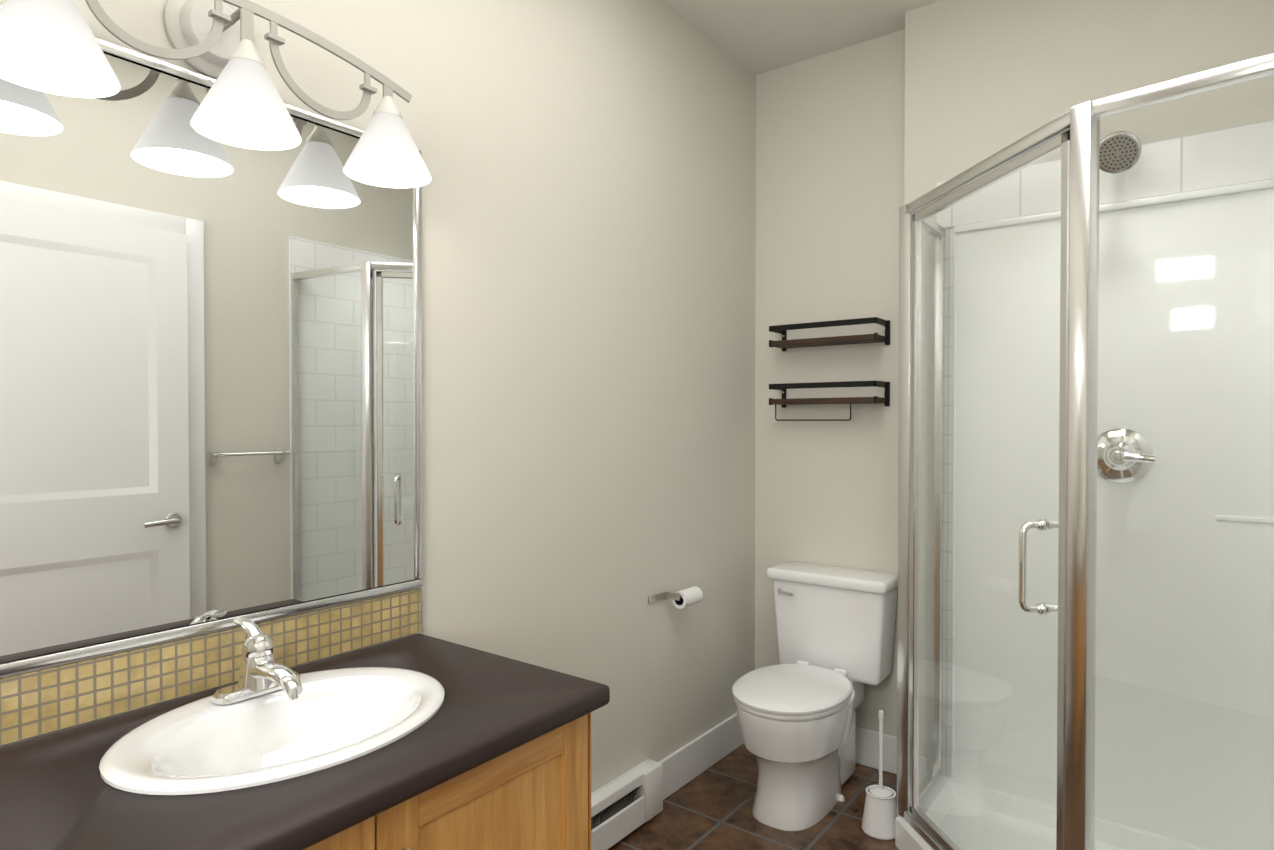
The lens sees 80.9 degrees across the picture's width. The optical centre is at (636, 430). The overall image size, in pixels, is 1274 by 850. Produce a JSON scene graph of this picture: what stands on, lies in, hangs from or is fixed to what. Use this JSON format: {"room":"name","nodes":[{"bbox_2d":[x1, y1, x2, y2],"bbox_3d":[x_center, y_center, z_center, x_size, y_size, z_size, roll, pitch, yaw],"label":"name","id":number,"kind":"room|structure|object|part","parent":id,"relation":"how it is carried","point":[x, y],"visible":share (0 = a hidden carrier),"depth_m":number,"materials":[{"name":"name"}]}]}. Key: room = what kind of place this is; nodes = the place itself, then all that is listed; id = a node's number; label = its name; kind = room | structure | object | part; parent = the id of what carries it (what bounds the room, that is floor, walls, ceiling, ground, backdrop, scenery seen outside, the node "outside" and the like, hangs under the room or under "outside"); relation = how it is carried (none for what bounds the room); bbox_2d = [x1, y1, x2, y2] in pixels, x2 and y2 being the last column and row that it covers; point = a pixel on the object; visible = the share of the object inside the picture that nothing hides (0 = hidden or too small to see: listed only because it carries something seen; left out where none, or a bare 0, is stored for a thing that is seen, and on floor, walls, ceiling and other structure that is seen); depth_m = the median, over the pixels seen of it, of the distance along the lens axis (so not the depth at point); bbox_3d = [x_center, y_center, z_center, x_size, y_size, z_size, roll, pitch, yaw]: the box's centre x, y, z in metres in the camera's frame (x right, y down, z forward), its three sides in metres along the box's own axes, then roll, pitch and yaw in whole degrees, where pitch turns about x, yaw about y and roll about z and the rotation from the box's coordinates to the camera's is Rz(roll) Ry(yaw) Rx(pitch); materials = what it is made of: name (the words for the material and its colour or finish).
{"room":"bathroom","nodes":[
{"label":"bathroom","id":0,"kind":"room"},
{"bbox_2d":[0,0,755,792],"bbox_3d":[-0.634,-0.087,1.834,0.100,2.890,3.900,1,1,37],"label":"wall","id":1,"kind":"structure","parent":0,"point":[588,316],"depth_m":2.36,"materials":[{"name":"paint"}]},
{"bbox_2d":[0,5,422,675],"bbox_3d":[-0.843,-0.147,1.458,0.014,1.082,1.010,1,1,37],"label":"mirror","id":2,"kind":"object","parent":1,"relation":"attached to","point":[210,383],"visible":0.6,"depth_m":1.43,"materials":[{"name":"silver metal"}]},
{"bbox_2d":[0,588,422,747],"bbox_3d":[-0.844,0.457,1.467,0.010,0.111,1.010,1,1,37],"label":"backsplash","id":3,"kind":"structure","parent":1,"relation":"attached to","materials":[{"name":"tile"}]},
{"bbox_2d":[0,0,430,187],"bbox_3d":[-0.744,-0.707,1.400,0.234,0.310,0.783,1,1,37],"label":"sconce","id":4,"kind":"object","parent":1,"relation":"attached to","point":[50,46],"visible":1,"depth_m":1.38,"materials":[{"name":"white glass"}]},
{"bbox_2d":[591,759,662,849],"bbox_3d":[-0.218,1.262,2.260,0.066,0.180,0.946,1,1,37],"label":"baseboard heater","id":5,"kind":"object","parent":1,"relation":"attached to","point":[625,804],"visible":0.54,"depth_m":2.47,"materials":[{"name":"white metal"}]},
{"bbox_2d":[648,586,702,608],"bbox_3d":[0.144,0.617,2.716,0.087,0.062,0.230,1,1,37],"label":"toilet paper holder","id":6,"kind":"object","parent":1,"relation":"attached to","point":[684,598],"visible":1,"depth_m":2.71,"materials":[{"name":"white paper"}]},
{"bbox_2d":[659,713,743,799],"bbox_3d":[0.286,1.271,2.973,0.016,0.145,0.799,1,1,37],"label":"baseboard","id":7,"kind":"structure","parent":1,"relation":"attached to","point":[689,761],"depth_m":2.91,"materials":[{"name":"white wood"}]},
{"bbox_2d":[608,743,898,849],"bbox_3d":[0.145,1.415,1.266,2.050,0.100,3.900,1,1,37],"label":"floor","id":8,"kind":"structure","parent":0,"point":[709,808],"depth_m":2.57,"materials":[{"name":"tile"}]},
{"bbox_2d":[0,588,609,849],"bbox_3d":[-0.601,0.868,1.289,0.618,0.993,1.010,1,1,37],"label":"bathroom vanity","id":9,"kind":"object","parent":8,"relation":"on","point":[380,723],"visible":1,"depth_m":1.31,"materials":[{"name":"black stone"}]},
{"bbox_2d":[213,617,302,704],"bbox_3d":[-0.700,0.435,1.412,0.212,0.131,0.160,1,1,37],"label":"faucet","id":10,"kind":"object","parent":9,"relation":"on","point":[262,680],"depth_m":1.40,"materials":[{"name":"silver metal"}]},
{"bbox_2d":[99,667,444,794],"bbox_3d":[-0.608,0.572,1.319,0.444,0.143,0.564,1,1,37],"label":"sink","id":11,"kind":"object","parent":9,"relation":"in","point":[260,741],"depth_m":1.33,"materials":[{"name":"white ceramic"}]},
{"bbox_3d":[-0.541,0.914,0.934,0.036,0.702,0.488,1,1,37],"label":"door","id":12,"kind":"part","parent":9,"relation":"part of","materials":[{"name":"brown wood"}]},
{"bbox_3d":[-0.245,0.909,1.326,0.036,0.702,0.487,1,1,37],"label":"door","id":13,"kind":"part","parent":9,"relation":"part of","materials":[{"name":"brown wood"}]},
{"bbox_2d":[732,561,897,830],"bbox_3d":[0.623,0.952,2.758,0.483,0.788,0.723,1,1,37],"label":"toilet","id":14,"kind":"object","parent":8,"relation":"on","point":[804,698],"visible":0.98,"depth_m":2.74,"materials":[{"name":"white ceramic"}]},
{"bbox_2d":[861,710,897,839],"bbox_3d":[0.821,1.145,2.513,0.124,0.409,0.124,1,1,37],"label":"toilet brush","id":15,"kind":"object","parent":8,"relation":"on","point":[880,814],"visible":0.98,"depth_m":2.48,"materials":[{"name":"white plastic"}]},
{"bbox_2d":[895,53,1273,849],"bbox_3d":[1.192,0.223,1.992,1.070,2.265,1.013,1,1,37],"label":"shower","id":16,"kind":"object","parent":8,"relation":"on","point":[1101,547],"visible":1,"depth_m":2.29,"materials":[{"name":"clear glass"}]},
{"bbox_3d":[0.962,0.324,1.766,0.093,0.228,0.093,1,1,37],"label":"handle","id":17,"kind":"part","parent":16,"relation":"part of","materials":[{"name":"silver metal"}]},
{"bbox_2d":[660,0,940,74],"bbox_3d":[0.145,-1.575,1.228,2.050,0.100,3.900,1,1,37],"label":"ceiling","id":18,"kind":"structure","parent":0,"point":[756,37],"depth_m":2.85,"materials":[{"name":"paint"}]},
{"bbox_2d":[755,29,904,736],"bbox_3d":[1.289,-0.099,2.764,2.050,2.890,0.100,1,1,37],"label":"wall","id":19,"kind":"structure","parent":0,"point":[830,152],"depth_m":3.07,"materials":[{"name":"paint"}]},
{"bbox_2d":[769,381,889,420],"bbox_3d":[0.768,-0.114,3.011,0.460,0.153,0.126,1,1,37],"label":"shelf","id":20,"kind":"object","parent":19,"relation":"attached to","point":[783,401],"visible":1,"depth_m":2.95,"materials":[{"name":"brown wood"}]},
{"bbox_2d":[769,317,889,350],"bbox_3d":[0.768,-0.382,3.007,0.460,0.096,0.126,1,1,37],"label":"shelf","id":21,"kind":"object","parent":19,"relation":"attached to","point":[784,343],"visible":1,"depth_m":2.95,"materials":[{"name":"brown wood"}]},
{"bbox_2d":[856,727,896,774],"bbox_3d":[0.791,1.270,3.068,0.648,0.145,0.038,1,1,37],"label":"baseboard","id":22,"kind":"structure","parent":19,"relation":"attached to","point":[867,741],"depth_m":2.96,"materials":[{"name":"white wood"}]},
{"bbox_2d":[904,0,1273,770],"bbox_3d":[1.494,-0.095,2.471,1.170,2.890,0.120,1,1,37],"label":"wall","id":23,"kind":"structure","parent":0,"point":[986,78],"depth_m":2.49,"materials":[{"name":"paint"}]}
]}

